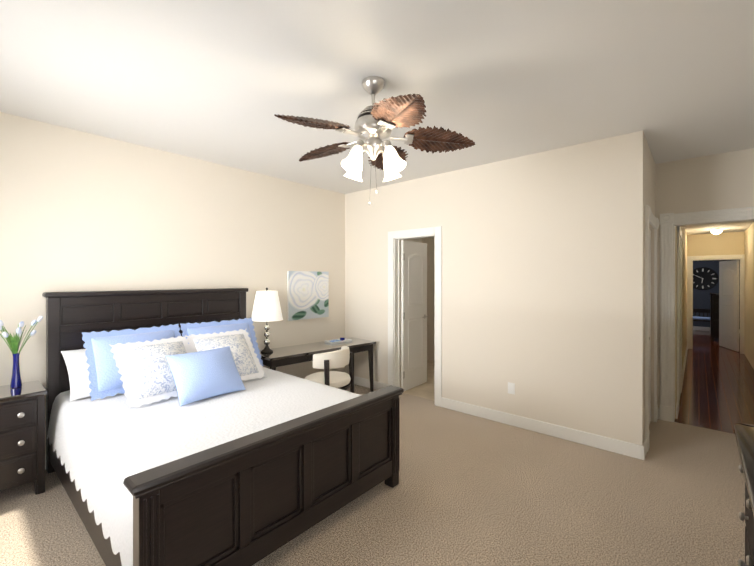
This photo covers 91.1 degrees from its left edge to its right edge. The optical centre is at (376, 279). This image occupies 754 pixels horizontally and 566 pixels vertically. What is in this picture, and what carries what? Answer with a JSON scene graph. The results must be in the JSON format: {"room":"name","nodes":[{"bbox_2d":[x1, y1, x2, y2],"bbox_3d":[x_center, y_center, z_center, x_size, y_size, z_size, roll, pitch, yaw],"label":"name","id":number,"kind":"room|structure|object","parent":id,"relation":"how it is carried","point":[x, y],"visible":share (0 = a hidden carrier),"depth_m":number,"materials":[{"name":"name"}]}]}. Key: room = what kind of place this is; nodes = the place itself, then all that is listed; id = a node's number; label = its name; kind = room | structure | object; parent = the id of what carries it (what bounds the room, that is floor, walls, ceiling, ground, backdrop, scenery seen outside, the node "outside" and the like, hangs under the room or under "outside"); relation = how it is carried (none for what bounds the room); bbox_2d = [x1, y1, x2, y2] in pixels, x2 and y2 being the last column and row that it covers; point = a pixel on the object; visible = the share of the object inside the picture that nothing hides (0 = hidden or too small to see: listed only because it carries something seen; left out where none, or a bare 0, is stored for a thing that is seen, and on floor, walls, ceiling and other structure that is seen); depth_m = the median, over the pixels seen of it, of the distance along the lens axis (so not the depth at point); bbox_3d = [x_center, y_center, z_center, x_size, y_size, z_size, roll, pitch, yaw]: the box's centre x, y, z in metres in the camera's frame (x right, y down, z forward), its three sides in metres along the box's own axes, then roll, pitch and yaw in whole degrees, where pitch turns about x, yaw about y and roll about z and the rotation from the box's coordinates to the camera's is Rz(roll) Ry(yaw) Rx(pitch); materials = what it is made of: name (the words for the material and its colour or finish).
{"room":"bedroom","nodes":[
{"label":"bedroom","id":0,"kind":"room"},
{"bbox_2d":[0,112,421,454],"bbox_3d":[-1.365,0.130,4.466,0.120,2.740,6.840,0,0,41],"label":"wall","id":1,"kind":"structure","parent":0,"point":[82,211],"depth_m":3.45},
{"bbox_2d":[287,271,328,320],"bbox_3d":[-0.899,0.211,4.886,0.024,0.625,0.665,0,0,41],"label":"picture","id":2,"kind":"object","parent":1,"relation":"attached to","point":[307,294],"visible":0.98,"depth_m":4.85,"materials":[{"name":"white paper"}]},
{"bbox_2d":[0,330,753,565],"bbox_3d":[3.881,1.528,5.475,6.720,0.060,15.240,0,0,41],"label":"floor","id":3,"kind":"structure","parent":0,"point":[470,490],"depth_m":2.49,"materials":[{"name":"carpet"}]},
{"bbox_2d":[0,380,47,494],"bbox_3d":[-2.689,1.144,2.469,0.432,0.720,0.695,0,0,41],"label":"nightstand","id":4,"kind":"object","parent":3,"relation":"on","point":[22,434],"visible":1,"depth_m":2.52,"materials":[{"name":"brown wood"}]},
{"bbox_2d":[0,316,42,387],"bbox_3d":[-2.609,0.530,2.693,0.179,0.504,0.269,0,0,41],"label":"vase","id":5,"kind":"object","parent":4,"relation":"on","point":[14,342],"visible":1,"depth_m":2.67,"materials":[{"name":"blue glass"}]},
{"bbox_2d":[42,288,403,565],"bbox_3d":[-1.214,0.803,2.800,2.255,1.400,1.730,0,0,41],"label":"bed","id":6,"kind":"object","parent":3,"relation":"on","point":[184,427],"visible":1,"depth_m":2.34,"materials":[{"name":"white fabric"}]},
{"bbox_2d":[259,337,375,391],"bbox_3d":[-0.733,1.164,4.568,1.520,0.670,0.500,0,0,-43],"label":"desk","id":7,"kind":"object","parent":3,"relation":"on","point":[283,356],"visible":0.5,"depth_m":4.42,"materials":[{"name":"brown wood"}]},
{"bbox_2d":[251,288,282,352],"bbox_3d":[-1.249,0.463,4.194,0.349,0.733,0.349,0,0,-43],"label":"lamp","id":8,"kind":"object","parent":7,"relation":"on","point":[266,307],"visible":1,"depth_m":4.08,"materials":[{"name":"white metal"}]},
{"bbox_2d":[324,338,351,343],"bbox_3d":[-0.509,0.808,4.885,0.320,0.038,0.180,0,0,-43],"label":"magazine","id":9,"kind":"object","parent":7,"relation":"on","point":[335,341],"visible":1,"depth_m":4.84,"materials":[{"name":"white paper"}]},
{"bbox_2d":[304,346,353,392],"bbox_3d":[-0.526,1.113,3.924,0.486,0.775,0.575,0,0,29],"label":"chair","id":10,"kind":"object","parent":3,"relation":"on","point":[327,361],"visible":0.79,"depth_m":3.77,"materials":[{"name":"white fabric"}]},
{"bbox_2d":[693,308,709,321],"bbox_3d":[8.924,1.158,10.167,0.440,0.660,0.420,0,0,41],"label":"chair","id":11,"kind":"object","parent":3,"relation":"on","point":[703,318],"visible":0.44,"depth_m":10.20,"materials":[{"name":"blue"}]},
{"bbox_2d":[709,293,718,340],"bbox_3d":[8.358,0.915,8.927,0.490,1.150,0.554,0,0,41],"label":"chest","id":12,"kind":"object","parent":3,"relation":"on","point":[714,315],"visible":0.21,"depth_m":8.84,"materials":[{"name":"brown wood"}]},
{"bbox_2d":[734,423,753,565],"bbox_3d":[1.246,1.107,0.818,0.550,0.800,2.255,0,0,41],"label":"dresser","id":13,"kind":"object","parent":3,"relation":"on","point":[744,434],"visible":1,"depth_m":1.58,"materials":[{"name":"brown wood"}]},
{"bbox_2d":[0,0,753,193],"bbox_3d":[0.417,-1.287,2.915,4.840,0.100,6.840,0,0,41],"label":"ceiling","id":14,"kind":"structure","parent":0,"point":[222,82],"depth_m":2.22,"materials":[{"name":"white paint"}]},
{"bbox_2d":[274,76,474,204],"bbox_3d":[-0.067,-0.850,2.325,1.207,0.772,1.220,0,0,41],"label":"ceiling fan","id":15,"kind":"object","parent":14,"relation":"hanging from","point":[376,124],"visible":1,"depth_m":2.24,"materials":[{"name":"brown wood"}]},
{"bbox_2d":[422,237,434,360],"bbox_3d":[1.797,0.126,6.170,2.420,2.740,0.120,0,0,41],"label":"wall","id":16,"kind":"structure","parent":0,"point":[430,241],"depth_m":6.79,"materials":[{"name":"beige paint"}]},
{"bbox_2d":[345,134,625,440],"bbox_3d":[0.867,0.130,4.329,3.430,2.740,0.120,0,0,41],"label":"wall","id":17,"kind":"structure","parent":0,"point":[533,277],"depth_m":3.73,"materials":[{"name":"beige paint"}]},
{"bbox_2d":[354,376,387,389],"bbox_3d":[-0.152,1.441,5.126,0.790,0.115,0.016,0,0,41],"label":"baseboard","id":18,"kind":"structure","parent":17,"relation":"attached to","point":[359,381],"depth_m":5.10,"materials":[{"name":"white wood"}]},
{"bbox_2d":[401,240,427,390],"bbox_3d":[0.518,0.486,5.113,0.125,2.000,0.611,0,0,39],"label":"bathroom door","id":19,"kind":"structure","parent":17,"relation":"in","point":[414,316],"depth_m":5.06,"materials":[{"name":"white wood"}]},
{"bbox_2d":[508,382,514,394],"bbox_3d":[1.379,1.123,3.800,0.072,0.115,0.009,0,0,41],"label":"electrical outlet plate","id":20,"kind":"object","parent":17,"relation":"attached to","point":[511,388],"visible":1,"depth_m":3.79,"materials":[{"name":"white plastic"}]},
{"bbox_2d":[441,397,645,459],"bbox_3d":[1.489,1.444,3.701,1.936,0.115,0.016,0,0,41],"label":"baseboard","id":21,"kind":"structure","parent":17,"relation":"attached to","point":[637,451],"depth_m":3.53,"materials":[{"name":"white wood"}]},
{"bbox_2d":[625,130,654,445],"bbox_3d":[2.600,0.131,3.617,0.120,2.740,1.320,0,0,41],"label":"wall","id":22,"kind":"structure","parent":0,"point":[640,178],"depth_m":3.13,"materials":[{"name":"beige paint"}]},
{"bbox_2d":[649,229,650,423],"bbox_3d":[2.631,0.489,3.592,0.080,2.000,0.780,0,0,41],"label":"closet door","id":23,"kind":"structure","parent":22,"relation":"in","point":[649,326],"depth_m":3.77,"materials":[{"name":"white wood"}]},
{"bbox_2d":[675,226,686,418],"bbox_3d":[4.893,0.226,5.997,0.120,2.540,5.280,0,0,41],"label":"wall","id":24,"kind":"structure","parent":0,"point":[684,287],"depth_m":5.65,"materials":[{"name":"beige paint"}]},
{"bbox_2d":[676,401,678,418],"bbox_3d":[3.311,1.443,4.075,0.016,0.115,0.300,0,0,41],"label":"baseboard","id":25,"kind":"structure","parent":24,"relation":"attached to","point":[677,406],"depth_m":3.98,"materials":[{"name":"white wood"}]},
{"bbox_2d":[682,343,687,385],"bbox_3d":[5.371,1.438,6.446,0.016,0.115,3.980,0,0,41],"label":"baseboard","id":26,"kind":"structure","parent":24,"relation":"attached to","point":[685,358],"depth_m":6.08,"materials":[{"name":"white wood"}]},
{"bbox_2d":[655,148,753,407],"bbox_3d":[3.436,0.131,3.687,1.050,2.740,0.120,0,0,41],"label":"wall","id":27,"kind":"structure","parent":0,"point":[720,181],"depth_m":3.74,"materials":[{"name":"beige paint"}]},
{"bbox_2d":[687,232,744,255],"bbox_3d":[7.041,0.223,7.708,1.120,2.540,0.120,0,0,41],"label":"wall","id":28,"kind":"structure","parent":0,"point":[731,243],"depth_m":7.64,"materials":[{"name":"beige paint"}]},
{"bbox_2d":[719,260,738,351],"bbox_3d":[7.512,0.546,7.870,0.087,1.870,0.730,0,0,21],"label":"door","id":29,"kind":"structure","parent":28,"relation":"in","point":[728,304],"depth_m":7.81,"materials":[{"name":"white wood"}]},
{"bbox_2d":[693,260,739,328],"bbox_3d":[9.601,0.117,10.517,4.940,2.740,0.120,0,0,41],"label":"wall","id":30,"kind":"structure","parent":0,"point":[701,299],"depth_m":10.59,"materials":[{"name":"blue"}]},
{"bbox_2d":[693,267,717,289],"bbox_3d":[9.363,-0.013,10.624,0.660,0.660,0.028,0,0,41],"label":"clock","id":31,"kind":"object","parent":30,"relation":"attached to","point":[705,278],"visible":0.88,"depth_m":10.60,"materials":[{"name":"black"}]},
{"bbox_2d":[693,326,739,332],"bbox_3d":[9.557,1.430,10.468,4.700,0.115,0.016,0,0,41],"label":"baseboard","id":32,"kind":"structure","parent":30,"relation":"attached to","point":[694,327],"depth_m":10.64,"materials":[{"name":"white"}]},
{"bbox_2d":[685,221,753,234],"bbox_3d":[5.310,-0.993,5.712,1.120,0.100,5.400,0,0,41],"label":"ceiling","id":33,"kind":"structure","parent":0,"point":[741,226],"depth_m":6.78,"materials":[{"name":"white paint"}]},
{"bbox_2d":[710,228,722,233],"bbox_3d":[6.412,-0.895,6.981,0.180,0.102,0.180,0,0,41],"label":"light","id":34,"kind":"object","parent":33,"relation":"attached to","point":[717,231],"visible":1,"depth_m":6.93,"materials":[{"name":"white glass"}]},
{"bbox_2d":[744,223,753,368],"bbox_3d":[5.601,0.278,5.382,0.004,2.440,5.280,0,0,41],"label":"wall","id":35,"kind":"structure","parent":0,"point":[749,301],"depth_m":6.65,"materials":[{"name":"beige paint"}]}
]}

